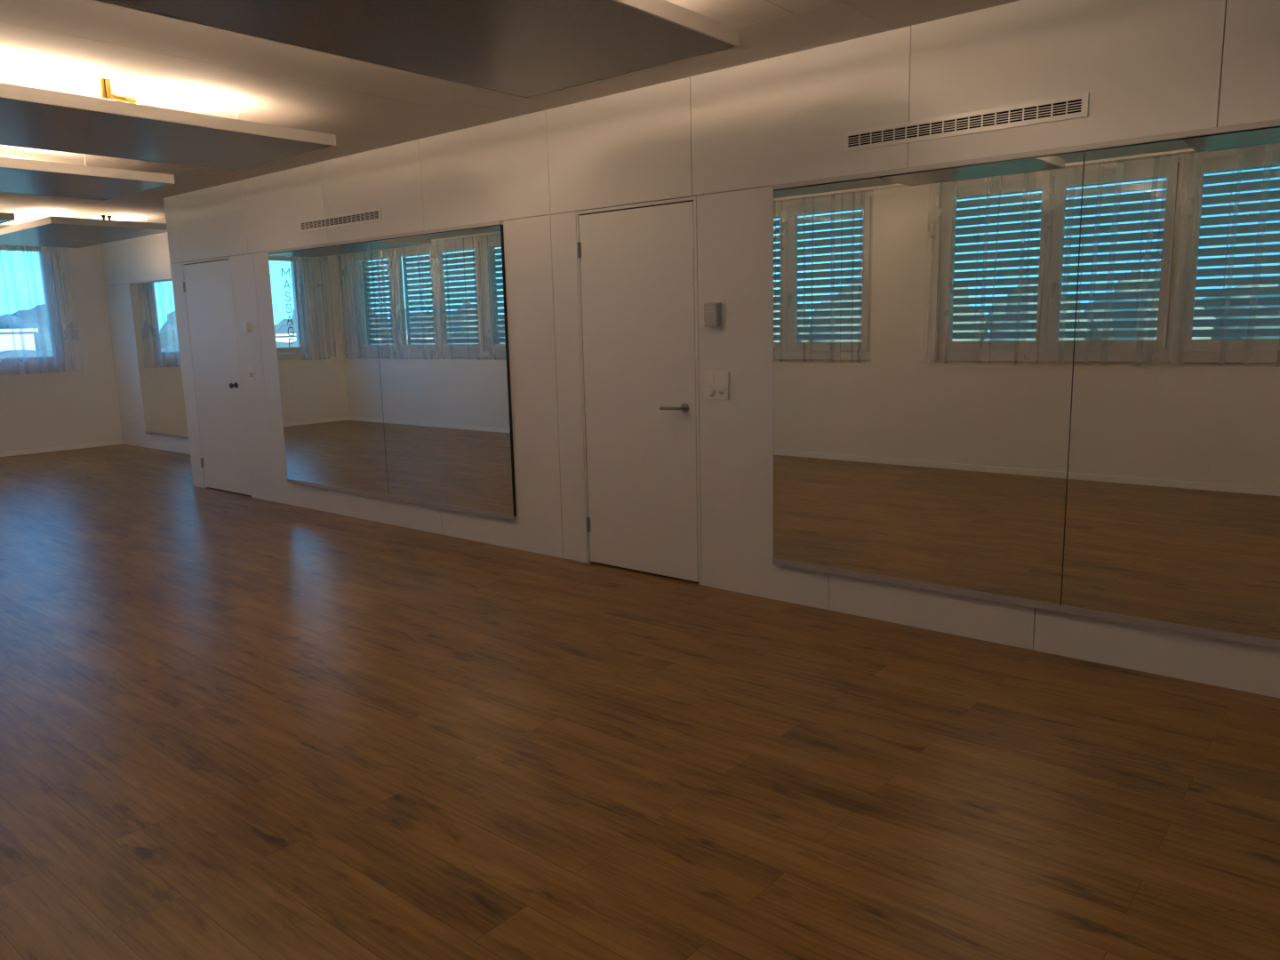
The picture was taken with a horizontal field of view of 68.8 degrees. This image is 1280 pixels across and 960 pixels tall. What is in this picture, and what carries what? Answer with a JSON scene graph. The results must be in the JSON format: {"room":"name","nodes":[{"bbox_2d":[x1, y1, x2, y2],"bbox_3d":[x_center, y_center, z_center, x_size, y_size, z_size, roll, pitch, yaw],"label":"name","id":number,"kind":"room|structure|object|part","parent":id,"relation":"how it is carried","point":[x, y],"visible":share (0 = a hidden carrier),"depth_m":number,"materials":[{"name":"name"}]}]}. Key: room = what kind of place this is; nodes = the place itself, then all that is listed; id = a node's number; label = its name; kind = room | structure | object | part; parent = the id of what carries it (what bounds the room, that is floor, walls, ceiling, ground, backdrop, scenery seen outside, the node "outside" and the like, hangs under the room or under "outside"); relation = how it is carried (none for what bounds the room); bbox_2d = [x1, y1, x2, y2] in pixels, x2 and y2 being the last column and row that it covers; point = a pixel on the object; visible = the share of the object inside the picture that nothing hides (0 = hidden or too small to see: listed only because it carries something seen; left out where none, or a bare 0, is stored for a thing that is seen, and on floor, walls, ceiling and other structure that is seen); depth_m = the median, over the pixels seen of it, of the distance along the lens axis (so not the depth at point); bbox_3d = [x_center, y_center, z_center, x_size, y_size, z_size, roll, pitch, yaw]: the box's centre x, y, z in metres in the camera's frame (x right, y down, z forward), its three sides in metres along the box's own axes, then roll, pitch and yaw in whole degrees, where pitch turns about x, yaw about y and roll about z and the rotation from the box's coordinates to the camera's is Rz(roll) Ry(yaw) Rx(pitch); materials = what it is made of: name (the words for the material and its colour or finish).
{"room":"exercise studio","nodes":[
{"label":"exercise studio","id":0,"kind":"room"},
{"bbox_2d":[0,244,122,452],"bbox_3d":[-9.384,-1.436,10.568,0.340,2.766,6.311,6,12,39],"label":"wall","id":1,"kind":"structure","parent":0,"point":[77,404],"depth_m":12.47,"materials":[{"name":"white paint"}]},
{"bbox_2d":[0,245,65,374],"bbox_3d":[-8.536,-2.134,11.528,0.388,1.705,2.370,6,12,39],"label":"window","id":2,"kind":"structure","parent":1,"relation":"in","point":[56,362],"depth_m":12.23,"materials":[{"name":"plastic"}]},
{"bbox_3d":[-8.394,-1.296,11.566,0.055,0.016,2.370,6,12,39],"label":"sill","id":3,"kind":"part","parent":2,"relation":"part of","materials":[{"name":"white"}]},
{"bbox_2d":[0,440,123,456],"bbox_3d":[-9.114,-0.109,10.800,0.014,0.060,5.951,6,12,39],"label":"baseboard","id":4,"kind":"structure","parent":1,"relation":"attached to","point":[116,442],"depth_m":12.45,"materials":[{"name":"white wood"}]},
{"bbox_2d":[100,232,190,454],"bbox_3d":[-5.500,-1.700,11.584,5.006,2.766,0.300,6,12,39],"label":"wall","id":5,"kind":"structure","parent":0,"point":[143,259],"depth_m":12.44,"materials":[{"name":"white paint"}]},
{"bbox_2d":[128,279,188,439],"bbox_3d":[-5.495,-1.460,11.406,2.902,1.963,0.030,6,12,39],"label":"wall mirror","id":6,"kind":"object","parent":5,"relation":"attached to","point":[153,307],"visible":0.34,"depth_m":11.91,"materials":[{"name":"clear glass"}]},
{"bbox_3d":[-5.517,-2.420,11.246,2.902,0.014,0.028,6,12,39],"label":"rail","id":7,"kind":"part","parent":6,"relation":"part of","materials":[{"name":"silver metal"}]},
{"bbox_3d":[-5.472,-0.506,11.566,2.902,0.030,0.030,6,12,39],"label":"rail","id":8,"kind":"part","parent":6,"relation":"part of","materials":[{"name":"grey metal"}]},
{"bbox_2d":[0,0,1020,228],"bbox_3d":[-2.750,-2.319,4.999,17.462,0.500,6.681,6,12,39],"label":"ceiling","id":9,"kind":"structure","parent":0,"point":[66,46],"depth_m":4.70,"materials":[{"name":"white paint"}]},
{"bbox_2d":[0,212,15,223],"bbox_3d":[-7.253,-2.547,9.100,2.720,0.191,1.200,6,12,39],"label":"ceiling panel","id":10,"kind":"object","parent":9,"relation":"hanging from","point":[4,217],"visible":1,"depth_m":8.67,"materials":[{"name":"white metal"}]},
{"bbox_2d":[0,208,167,247],"bbox_3d":[-6.313,-2.767,10.275,2.700,0.191,1.200,6,12,39],"label":"ceiling panel","id":11,"kind":"object","parent":9,"relation":"hanging from","point":[52,231],"visible":0.97,"depth_m":9.82,"materials":[{"name":"white metal"}]},
{"bbox_2d":[0,152,174,200],"bbox_3d":[-4.735,-2.115,6.159,1.230,0.191,2.720,6,12,39],"label":"ceiling panel","id":12,"kind":"object","parent":9,"relation":"hanging from","point":[18,175],"visible":0.95,"depth_m":6.63,"materials":[{"name":"white metal"}]},
{"bbox_2d":[0,78,335,170],"bbox_3d":[-3.166,-1.941,4.895,1.235,0.191,2.760,6,12,39],"label":"ceiling panel","id":13,"kind":"object","parent":9,"relation":"hanging from","point":[111,124],"visible":1,"depth_m":5.12,"materials":[{"name":"white metal"}]},
{"bbox_2d":[93,0,739,98],"bbox_3d":[-0.957,-1.690,3.080,1.235,0.191,2.760,6,12,39],"label":"ceiling panel","id":14,"kind":"object","parent":9,"relation":"hanging from","point":[524,49],"visible":1,"depth_m":3.50,"materials":[{"name":"white metal"}]},
{"bbox_2d":[0,444,1279,959],"bbox_3d":[-2.682,0.780,5.510,17.362,0.250,6.601,6,12,39],"label":"floor","id":15,"kind":"structure","parent":0,"point":[234,726],"depth_m":3.20,"materials":[{"name":"brown wood"}]},
{"bbox_2d":[163,0,1279,698],"bbox_3d":[0.706,-0.841,5.569,12.506,2.766,1.168,6,12,39],"label":"wall","id":16,"kind":"structure","parent":0,"point":[723,139],"depth_m":4.98,"materials":[{"name":"white paint"}]},
{"bbox_2d":[181,256,252,497],"bbox_3d":[-3.937,-0.944,8.695,0.921,2.156,0.120,6,12,39],"label":"door","id":17,"kind":"structure","parent":16,"relation":"in","point":[207,286],"depth_m":8.68,"materials":[{"name":"white paint"}]},
{"bbox_3d":[-3.674,-0.854,8.451,0.050,0.050,0.060,6,12,39],"label":"knob","id":18,"kind":"part","parent":17,"relation":"part of","materials":[{"name":"metal"}]},
{"bbox_2d":[241,321,249,332],"bbox_3d":[-3.452,-1.337,8.190,0.072,0.088,0.030,6,12,39],"label":"sensor","id":19,"kind":"object","parent":16,"relation":"attached to","point":[245,325],"visible":1,"depth_m":8.17,"materials":[{"name":"white plastic"}]},
{"bbox_2d":[248,362,255,379],"bbox_3d":[-3.430,-0.958,8.254,0.102,0.146,0.012,6,12,39],"label":"switch plate","id":20,"kind":"object","parent":16,"relation":"attached to","point":[251,366],"visible":1,"depth_m":8.24,"materials":[{"name":"white plastic"}]},
{"bbox_2d":[248,364,253,370],"bbox_3d":[-3.433,-0.989,8.245,0.070,0.055,0.004,6,12,39],"label":"rocker switch","id":21,"kind":"object","parent":20,"relation":"attached to","point":[250,366],"depth_m":8.24,"materials":[{"name":"white plastic"}]},
{"bbox_2d":[298,208,381,232],"bbox_3d":[-2.296,-1.971,7.112,1.095,0.090,0.007,6,12,39],"label":"air vent","id":22,"kind":"object","parent":16,"relation":"in","point":[372,215],"visible":1,"depth_m":7.09,"materials":[{"name":"white plastic"}]},
{"bbox_2d":[301,211,378,229],"bbox_3d":[-2.295,-1.971,7.112,1.047,0.050,0.003,6,12,39],"label":"grille","id":23,"kind":"object","parent":22,"relation":"attached to","point":[355,218],"depth_m":7.09,"materials":[{"name":"white plastic"}]},
{"bbox_2d":[267,220,516,519],"bbox_3d":[-1.962,-0.818,7.031,2.858,1.950,0.030,6,12,39],"label":"wall mirror","id":24,"kind":"object","parent":16,"relation":"attached to","point":[392,350],"visible":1,"depth_m":6.84,"materials":[{"name":"clear glass"}]},
{"bbox_3d":[-2.508,-0.875,7.468,1.452,1.897,0.001,6,12,39],"label":"mirror pane","id":25,"kind":"part","parent":24,"relation":"part of","materials":[{"name":"silver metal"}]},
{"bbox_3d":[-1.985,-1.768,6.872,2.858,0.022,0.028,6,12,39],"label":"rail","id":26,"kind":"part","parent":24,"relation":"part of","materials":[{"name":"silver metal"}]},
{"bbox_3d":[-1.940,0.129,7.189,2.858,0.030,0.030,6,12,39],"label":"rail","id":27,"kind":"part","parent":24,"relation":"part of","materials":[{"name":"grey metal"}]},
{"bbox_3d":[-1.408,-0.750,6.564,1.398,1.897,0.001,6,12,39],"label":"mirror pane","id":28,"kind":"part","parent":24,"relation":"part of","materials":[{"name":"silver metal"}]},
{"bbox_2d":[576,196,701,584],"bbox_3d":[-0.015,-0.498,5.469,0.884,2.156,0.124,6,12,39],"label":"door","id":29,"kind":"structure","parent":16,"relation":"in","point":[637,268],"depth_m":5.45,"materials":[{"name":"white paint"}]},
{"bbox_3d":[0.192,-0.406,5.272,0.161,0.052,0.064,6,12,39],"label":"handle","id":30,"kind":"part","parent":29,"relation":"part of","materials":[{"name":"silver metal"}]},
{"bbox_2d":[703,302,721,326],"bbox_3d":[0.388,-0.891,5.029,0.092,0.126,0.041,6,12,39],"label":"thermostat","id":31,"kind":"object","parent":16,"relation":"attached to","point":[712,310],"visible":1,"depth_m":5.01,"materials":[{"name":"grey plastic"}]},
{"bbox_2d":[704,370,728,399],"bbox_3d":[0.413,-0.515,5.087,0.154,0.152,0.028,6,12,39],"label":"switch plate","id":32,"kind":"object","parent":16,"relation":"attached to","point":[716,383],"visible":1,"depth_m":5.09,"materials":[{"name":"white plastic"}]},
{"bbox_2d":[706,374,714,383],"bbox_3d":[0.386,-0.551,5.107,0.049,0.054,0.004,6,12,39],"label":"rocker switch","id":33,"kind":"object","parent":32,"relation":"attached to","point":[710,378],"depth_m":5.11,"materials":[{"name":"white plastic"}]},
{"bbox_3d":[0.384,-0.484,5.111,0.056,0.056,0.019,6,12,39],"label":"dimmer knob","id":34,"kind":"part","parent":32,"relation":"part of","materials":[{"name":"white plastic"}]},
{"bbox_2d":[716,385,725,394],"bbox_3d":[0.441,-0.487,5.072,0.055,0.044,0.005,6,12,39],"label":"socket","id":35,"kind":"object","parent":32,"relation":"attached to","point":[720,389],"depth_m":5.07,"materials":[{"name":"white plastic"}]},
{"bbox_2d":[843,92,1088,151],"bbox_3d":[1.381,-1.553,4.090,1.080,0.090,0.007,6,12,39],"label":"air vent","id":36,"kind":"object","parent":16,"relation":"in","point":[1076,106],"visible":1,"depth_m":4.05,"materials":[{"name":"white plastic"}]},
{"bbox_2d":[772,119,1279,648],"bbox_3d":[1.817,-0.388,3.925,2.917,1.950,0.030,6,12,39],"label":"wall mirror","id":37,"kind":"object","parent":16,"relation":"attached to","point":[1049,379],"visible":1,"depth_m":3.97,"materials":[{"name":"clear glass"}]},
{"bbox_3d":[1.249,-0.448,4.379,1.454,1.897,0.001,6,12,39],"label":"mirror pane","id":38,"kind":"part","parent":37,"relation":"part of","materials":[{"name":"silver metal"}]},
{"bbox_3d":[1.794,-1.339,3.766,2.917,0.022,0.028,6,12,39],"label":"rail","id":39,"kind":"part","parent":37,"relation":"part of","materials":[{"name":"silver metal"}]},
{"bbox_3d":[1.839,0.558,4.083,2.917,0.030,0.030,6,12,39],"label":"rail","id":40,"kind":"part","parent":37,"relation":"part of","materials":[{"name":"grey metal"}]},
{"bbox_3d":[2.372,-0.321,3.457,1.454,1.897,0.001,6,12,39],"label":"mirror pane","id":41,"kind":"part","parent":37,"relation":"part of","materials":[{"name":"silver metal"}]},
{"label":"outside","id":42,"kind":"structure","parent":0,"visible":0},
{"bbox_3d":[-61.199,5.880,5.401,420.000,0.300,400.000,6,12,39],"label":"ground","id":43,"kind":"structure","parent":42,"visible":0},
{"bbox_2d":[0,328,38,351],"bbox_3d":[-42.383,-5.659,53.575,6.400,5.650,12.600,6,12,39],"label":"building","id":44,"kind":"structure","parent":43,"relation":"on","point":[10,339],"depth_m":55.24,"materials":[{"name":"white"}]},
{"bbox_2d":[0,313,50,351],"bbox_3d":[-45.237,-8.955,69.917,6.164,6.897,5.143,-5,10,-22],"label":"deciduous tree","id":45,"kind":"object","parent":43,"relation":"on","point":[42,339],"visible":0.2,"depth_m":68.33,"materials":[{"name":"green plant"}]},
{"bbox_2d":[0,349,51,365],"bbox_3d":[-40.838,-1.026,29.222,2.437,4.844,80.000,6,12,39],"label":"hedge","id":46,"kind":"object","parent":43,"relation":"on","point":[7,354],"visible":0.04,"depth_m":43.12,"materials":[{"name":"green plant"}]},
{"bbox_2d":[11,304,47,322],"bbox_3d":[-49.200,-10.497,77.068,5.622,7.999,6.033,2,10,20],"label":"deciduous tree","id":47,"kind":"object","parent":43,"relation":"on","point":[39,311],"visible":0.06,"depth_m":76.06,"materials":[{"name":"green plant"}]}
]}

